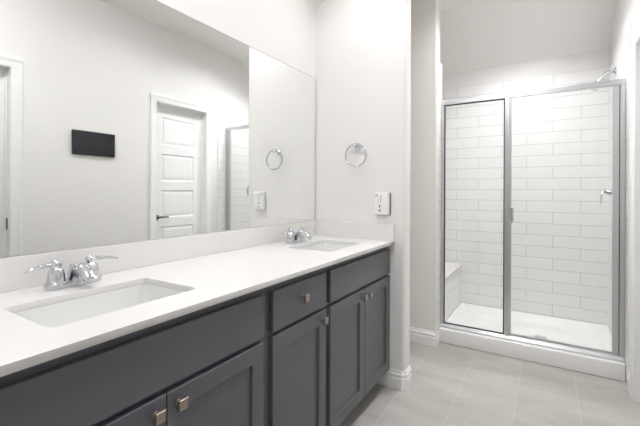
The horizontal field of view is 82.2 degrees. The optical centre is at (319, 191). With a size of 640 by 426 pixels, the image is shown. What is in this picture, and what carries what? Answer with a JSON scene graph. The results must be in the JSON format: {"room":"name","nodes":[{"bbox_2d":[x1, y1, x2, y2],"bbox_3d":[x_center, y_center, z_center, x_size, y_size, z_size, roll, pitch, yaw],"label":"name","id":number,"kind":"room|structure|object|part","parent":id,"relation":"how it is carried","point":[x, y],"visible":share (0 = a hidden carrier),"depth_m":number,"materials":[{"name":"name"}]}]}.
{"room":"bathroom","nodes":[
{"label":"bathroom","id":0,"kind":"room"},
{"bbox_2d":[2,0,315,257],"bbox_3d":[-0.562,-0.036,1.842,0.120,2.487,5.380,0,0,32],"label":"wall","id":1,"kind":"structure","parent":0,"point":[283,30],"depth_m":2.13,"materials":[{"name":"white paint"}]},
{"bbox_2d":[0,0,315,257],"bbox_3d":[-0.548,-0.297,1.740,0.006,0.992,1.950,0,0,32],"label":"wall mirror","id":2,"kind":"object","parent":1,"relation":"attached to","point":[122,121],"visible":0.94,"depth_m":1.45,"materials":[{"name":"grey mirror"}]},
{"bbox_2d":[0,220,315,292],"bbox_3d":[-0.550,0.251,1.728,0.018,0.101,1.947,0,0,32],"label":"backsplash","id":3,"kind":"structure","parent":1,"relation":"attached to","point":[130,255],"depth_m":1.46,"materials":[{"name":"white stone"}]},
{"bbox_2d":[315,0,410,370],"bbox_3d":[0.274,-0.194,2.457,0.652,2.810,0.115,0,0,32],"label":"wall","id":4,"kind":"structure","parent":0,"point":[363,47],"depth_m":2.36,"materials":[{"name":"white paint"}]},
{"bbox_2d":[345,143,366,166],"bbox_3d":[0.238,-0.236,2.372,0.155,0.164,0.066,0,0,32],"label":"towel ring","id":5,"kind":"object","parent":4,"relation":"attached to","point":[357,146],"visible":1,"depth_m":2.36,"materials":[{"name":"silver metal"}]},
{"bbox_2d":[374,192,390,214],"bbox_3d":[0.391,0.078,2.294,0.100,0.142,0.037,0,0,32],"label":"wall box","id":6,"kind":"object","parent":4,"relation":"attached to","point":[382,200],"visible":1,"depth_m":2.28,"materials":[{"name":"white plastic"}]},
{"bbox_2d":[377,365,411,390],"bbox_3d":[0.283,1.155,2.447,0.648,0.112,0.147,0,0,32],"label":"baseboard","id":7,"kind":"structure","parent":4,"relation":"attached to","point":[393,378],"depth_m":2.26,"materials":[{"name":"white wood"}]},
{"bbox_2d":[410,0,439,331],"bbox_3d":[0.670,-0.192,3.108,0.640,2.810,0.140,0,0,32],"label":"wall","id":8,"kind":"structure","parent":0,"point":[425,14],"depth_m":2.93,"materials":[{"name":"white paint"}]},
{"bbox_2d":[410,327,438,346],"bbox_3d":[0.663,1.157,3.072,0.636,0.112,0.108,0,0,32],"label":"baseboard","id":9,"kind":"structure","parent":8,"relation":"attached to","point":[417,335],"depth_m":2.91,"materials":[{"name":"white wood"}]},
{"bbox_2d":[435,59,437,330],"bbox_3d":[0.919,0.030,2.891,0.014,2.144,0.010,0,0,32],"label":"trim","id":10,"kind":"structure","parent":8,"relation":"attached to","point":[436,59],"depth_m":2.89,"materials":[{"name":"white ceramic"}]},
{"bbox_2d":[436,61,441,335],"bbox_3d":[0.957,0.088,2.954,0.012,2.252,0.138,0,0,32],"label":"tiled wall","id":11,"kind":"structure","parent":8,"relation":"attached to","point":[439,63],"depth_m":2.94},
{"bbox_2d":[304,0,616,74],"bbox_3d":[0.274,-1.411,1.328,2.071,0.615,5.380,0,0,32],"label":"ceiling","id":12,"kind":"structure","parent":0,"point":[474,34],"depth_m":3.14,"materials":[{"name":"white paint"}]},
{"bbox_2d":[339,341,639,425],"bbox_3d":[0.271,1.271,1.323,2.091,0.120,5.380,0,0,32],"label":"floor","id":13,"kind":"structure","parent":0,"point":[452,385],"depth_m":2.15,"materials":[{"name":"tile"}]},
{"bbox_2d":[0,288,263,425],"bbox_3d":[-0.616,0.764,1.086,0.582,0.884,0.790,0,0,32],"label":"base cabinet","id":14,"kind":"object","parent":13,"relation":"on","point":[203,367],"visible":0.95,"depth_m":0.93,"materials":[{"name":"paint"}]},
{"bbox_3d":[-0.502,0.808,0.783,0.019,0.581,0.379,0,0,32],"label":"door","id":15,"kind":"part","parent":14,"relation":"part of","materials":[{"name":"paint"}]},
{"bbox_3d":[-0.399,0.555,0.905,0.026,0.029,0.029,0,0,32],"label":"knob","id":16,"kind":"part","parent":14,"relation":"part of","materials":[{"name":"silver metal"}]},
{"bbox_3d":[-0.364,0.555,0.962,0.026,0.029,0.029,0,0,32],"label":"knob","id":17,"kind":"part","parent":14,"relation":"part of","materials":[{"name":"silver metal"}]},
{"bbox_2d":[0,220,394,376],"bbox_3d":[-0.304,0.262,1.587,0.584,0.122,1.967,0,0,32],"label":"countertop","id":18,"kind":"structure","parent":14,"relation":"on","point":[213,268],"depth_m":1.26,"materials":[{"name":"white stone"}]},
{"bbox_2d":[25,255,117,289],"bbox_3d":[-0.757,0.256,1.160,0.138,0.088,0.269,0,0,32],"label":"faucet","id":19,"kind":"object","parent":18,"relation":"on","point":[79,273],"visible":1,"depth_m":1.13,"materials":[{"name":"silver metal"}]},
{"bbox_3d":[-0.834,0.228,1.102,0.021,0.021,0.089,0,0,22],"label":"lever","id":20,"kind":"part","parent":19,"relation":"part of","materials":[{"name":"silver metal"}]},
{"bbox_3d":[-0.820,0.247,1.139,0.049,0.070,0.049,0,0,32],"label":"handle","id":21,"kind":"part","parent":19,"relation":"part of","materials":[{"name":"silver metal"}]},
{"bbox_3d":[-0.793,0.290,1.182,0.054,0.018,0.166,0,0,32],"label":"plate","id":22,"kind":"part","parent":19,"relation":"part of","materials":[{"name":"silver metal"}]},
{"bbox_3d":[-0.755,0.259,1.159,0.132,0.068,0.040,0,0,32],"label":"spout","id":23,"kind":"part","parent":19,"relation":"part of","materials":[{"name":"silver metal"}]},
{"bbox_3d":[-0.766,0.247,1.225,0.049,0.070,0.049,0,0,32],"label":"handle","id":24,"kind":"part","parent":19,"relation":"part of","materials":[{"name":"silver metal"}]},
{"bbox_3d":[-0.740,0.228,1.255,0.021,0.021,0.089,0,0,42],"label":"lever","id":25,"kind":"part","parent":19,"relation":"part of","materials":[{"name":"silver metal"}]},
{"bbox_2d":[14,283,183,327],"bbox_3d":[-0.602,0.395,1.045,0.318,0.147,0.448,0,0,32],"label":"sink","id":26,"kind":"object","parent":18,"relation":"in","point":[78,309],"visible":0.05,"depth_m":1.13,"materials":[{"name":"white ceramic"}]},
{"bbox_2d":[283,227,311,243],"bbox_3d":[-0.109,0.259,2.169,0.138,0.088,0.269,0,0,32],"label":"faucet","id":27,"kind":"object","parent":18,"relation":"on","point":[301,234],"visible":1,"depth_m":2.14,"materials":[{"name":"silver metal"}]},
{"bbox_3d":[-0.172,0.250,2.147,0.049,0.070,0.049,0,0,32],"label":"handle","id":28,"kind":"part","parent":27,"relation":"part of","materials":[{"name":"silver metal"}]},
{"bbox_3d":[-0.145,0.293,2.191,0.054,0.018,0.166,0,0,32],"label":"plate","id":29,"kind":"part","parent":27,"relation":"part of","materials":[{"name":"silver metal"}]},
{"bbox_3d":[-0.107,0.262,2.167,0.132,0.068,0.040,0,0,32],"label":"spout","id":30,"kind":"part","parent":27,"relation":"part of","materials":[{"name":"silver metal"}]},
{"bbox_2d":[298,243,353,251],"bbox_3d":[0.039,0.398,2.080,0.318,0.147,0.452,0,0,32],"label":"sink","id":31,"kind":"object","parent":18,"relation":"in","point":[326,247],"visible":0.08,"depth_m":2.27,"materials":[{"name":"white ceramic"}]},
{"bbox_3d":[-0.301,0.809,1.107,0.019,0.581,0.379,0,0,32],"label":"door","id":32,"kind":"part","parent":14,"relation":"part of","materials":[{"name":"paint"}]},
{"bbox_2d":[264,268,328,425],"bbox_3d":[-0.298,0.766,1.598,0.582,0.884,0.413,0,0,32],"label":"base cabinet","id":33,"kind":"object","parent":13,"relation":"on","point":[295,319],"visible":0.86,"depth_m":1.43,"materials":[{"name":"paint"}]},
{"bbox_3d":[-0.077,0.430,1.466,0.019,0.147,0.370,0,0,32],"label":"drawer","id":34,"kind":"part","parent":33,"relation":"part of","materials":[{"name":"paint"}]},
{"bbox_3d":[-0.079,0.810,1.466,0.019,0.581,0.370,0,0,32],"label":"door","id":35,"kind":"part","parent":33,"relation":"part of","materials":[{"name":"paint"}]},
{"bbox_3d":[-0.058,0.423,1.455,0.026,0.029,0.029,0,0,32],"label":"knob","id":36,"kind":"part","parent":33,"relation":"part of","materials":[{"name":"silver metal"}]},
{"bbox_3d":[0.020,0.557,1.581,0.026,0.029,0.029,0,0,32],"label":"knob","id":37,"kind":"part","parent":33,"relation":"part of","materials":[{"name":"silver metal"}]},
{"bbox_2d":[324,246,389,425],"bbox_3d":[0.012,0.767,2.099,0.582,0.884,0.763,0,0,32],"label":"base cabinet","id":38,"kind":"object","parent":13,"relation":"on","point":[357,307],"visible":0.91,"depth_m":1.88,"materials":[{"name":"paint"}]},
{"bbox_3d":[0.135,0.811,1.811,0.019,0.581,0.367,0,0,32],"label":"door","id":39,"kind":"part","parent":38,"relation":"part of","materials":[{"name":"paint"}]},
{"bbox_3d":[0.234,0.431,1.968,0.019,0.147,0.736,0,0,32],"label":"drawer","id":40,"kind":"part","parent":38,"relation":"part of","materials":[{"name":"paint"}]},
{"bbox_3d":[0.234,0.558,1.928,0.026,0.029,0.029,0,0,32],"label":"knob","id":41,"kind":"part","parent":38,"relation":"part of","materials":[{"name":"silver metal"}]},
{"bbox_3d":[0.329,0.812,2.125,0.019,0.581,0.367,0,0,32],"label":"door","id":42,"kind":"part","parent":38,"relation":"part of","materials":[{"name":"paint"}]},
{"bbox_2d":[445,262,461,321],"bbox_3d":[1.067,0.965,3.416,0.356,0.498,0.718,0,0,32],"label":"shower bench","id":43,"kind":"object","parent":13,"relation":"on","point":[452,270],"visible":0.32,"depth_m":3.35,"materials":[{"name":"tile"}]},
{"bbox_3d":[1.068,0.726,3.416,0.356,0.022,0.718,0,0,32],"label":"seat","id":44,"kind":"part","parent":43,"relation":"part of","materials":[{"name":"white stone"}]},
{"bbox_2d":[439,303,625,381],"bbox_3d":[1.667,1.159,2.990,1.169,0.114,0.810,0,0,32],"label":"shower pan","id":45,"kind":"object","parent":13,"relation":"on","point":[598,336],"visible":0.78,"depth_m":2.89,"materials":[{"name":"white plastic"}]},
{"bbox_2d":[446,303,610,350],"bbox_3d":[1.697,1.159,3.024,1.154,0.114,0.719,0,0,32],"label":"basin","id":46,"kind":"object","parent":45,"relation":"in","point":[598,336],"depth_m":3.16,"materials":[{"name":"white plastic"}]},
{"bbox_2d":[440,78,625,362],"bbox_3d":[1.482,0.184,2.682,1.165,1.840,0.058,0,0,32],"label":"shower door frame","id":47,"kind":"structure","parent":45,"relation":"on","point":[617,353],"depth_m":2.53,"materials":[{"name":"grey metal"}]},
{"bbox_3d":[1.401,0.188,2.745,0.033,1.770,0.032,0,0,32],"label":"post","id":48,"kind":"part","parent":47,"relation":"part of","materials":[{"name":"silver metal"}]},
{"bbox_3d":[1.419,0.178,2.708,0.018,0.107,0.036,0,0,32],"label":"pull handle","id":49,"kind":"part","parent":47,"relation":"part of","materials":[{"name":"silver metal"}]},
{"bbox_3d":[1.483,1.089,2.690,1.165,0.030,0.040,0,0,32],"label":"sill","id":50,"kind":"part","parent":47,"relation":"part of","materials":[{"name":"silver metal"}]},
{"bbox_3d":[1.687,0.189,2.568,0.636,1.764,0.026,0,0,32],"label":"door frame","id":51,"kind":"part","parent":47,"relation":"part of","materials":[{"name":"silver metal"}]},
{"bbox_2d":[442,48,610,325],"bbox_3d":[1.653,-0.133,3.564,1.831,2.700,0.120,0,0,32],"label":"wall","id":52,"kind":"structure","parent":0,"point":[598,58],"depth_m":3.33,"materials":[{"name":"white paint"}]},
{"bbox_2d":[442,67,608,324],"bbox_3d":[1.754,0.036,3.424,1.511,2.140,0.010,0,0,32],"label":"tiled wall","id":53,"kind":"structure","parent":52,"relation":"attached to","point":[560,225],"depth_m":3.30,"materials":[{"name":"white tile"}]},
{"bbox_2d":[611,0,639,61],"bbox_3d":[1.098,-0.190,0.814,0.120,2.810,5.380,0,0,32],"label":"wall","id":54,"kind":"structure","parent":0,"point":[627,11],"depth_m":2.53,"materials":[{"name":"white paint"}]},
{"bbox_2d":[608,27,628,383],"bbox_3d":[2.158,0.094,2.653,0.010,2.252,0.874,0,0,32],"label":"tiled wall","id":55,"kind":"structure","parent":54,"relation":"attached to","point":[620,60],"depth_m":2.46,"materials":[{"name":"white tile"}]},
{"bbox_2d":[590,67,615,91],"bbox_3d":[2.134,-0.845,2.784,0.174,0.165,0.080,0,0,32],"label":"showerhead","id":56,"kind":"object","parent":55,"relation":"attached to","point":[613,71],"visible":0.63,"depth_m":2.77,"materials":[{"name":"silver metal"}]},
{"bbox_3d":[2.156,-0.869,2.770,0.105,0.076,0.021,0,0,32],"label":"arm","id":57,"kind":"part","parent":56,"relation":"part of","materials":[{"name":"silver metal"}]},
{"bbox_2d":[600,189,611,203],"bbox_3d":[2.164,0.011,2.763,0.094,0.167,0.160,0,0,32],"label":"shower valve","id":58,"kind":"object","parent":55,"relation":"attached to","point":[608,191],"visible":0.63,"depth_m":2.75,"materials":[{"name":"silver metal"}]},
{"bbox_2d":[628,24,631,371],"bbox_3d":[1.925,0.091,2.278,0.012,2.256,0.010,0,0,32],"label":"trim","id":59,"kind":"structure","parent":55,"relation":"attached to","point":[630,25],"depth_m":2.27,"materials":[{"name":"white ceramic"}]},
{"bbox_2d":[627,370,629,392],"bbox_3d":[1.893,1.162,2.238,0.016,0.112,0.084,0,0,32],"label":"baseboard","id":60,"kind":"structure","parent":54,"relation":"attached to","point":[628,373],"depth_m":2.24,"materials":[{"name":"white wood"}]},
{"bbox_2d":[630,23,639,399],"bbox_3d":[1.673,0.147,1.877,0.019,2.140,0.744,0,0,32],"label":"trim","id":61,"kind":"structure","parent":54,"relation":"attached to","point":[636,35],"depth_m":2.17,"materials":[{"name":"white wood"}]},
{"bbox_2d":[634,37,639,401],"bbox_3d":[1.728,0.175,1.843,0.128,2.085,0.633,0,0,32],"label":"trim","id":62,"kind":"structure","parent":54,"relation":"attached to","point":[637,44],"depth_m":2.13,"materials":[{"name":"white wood"}]}
]}

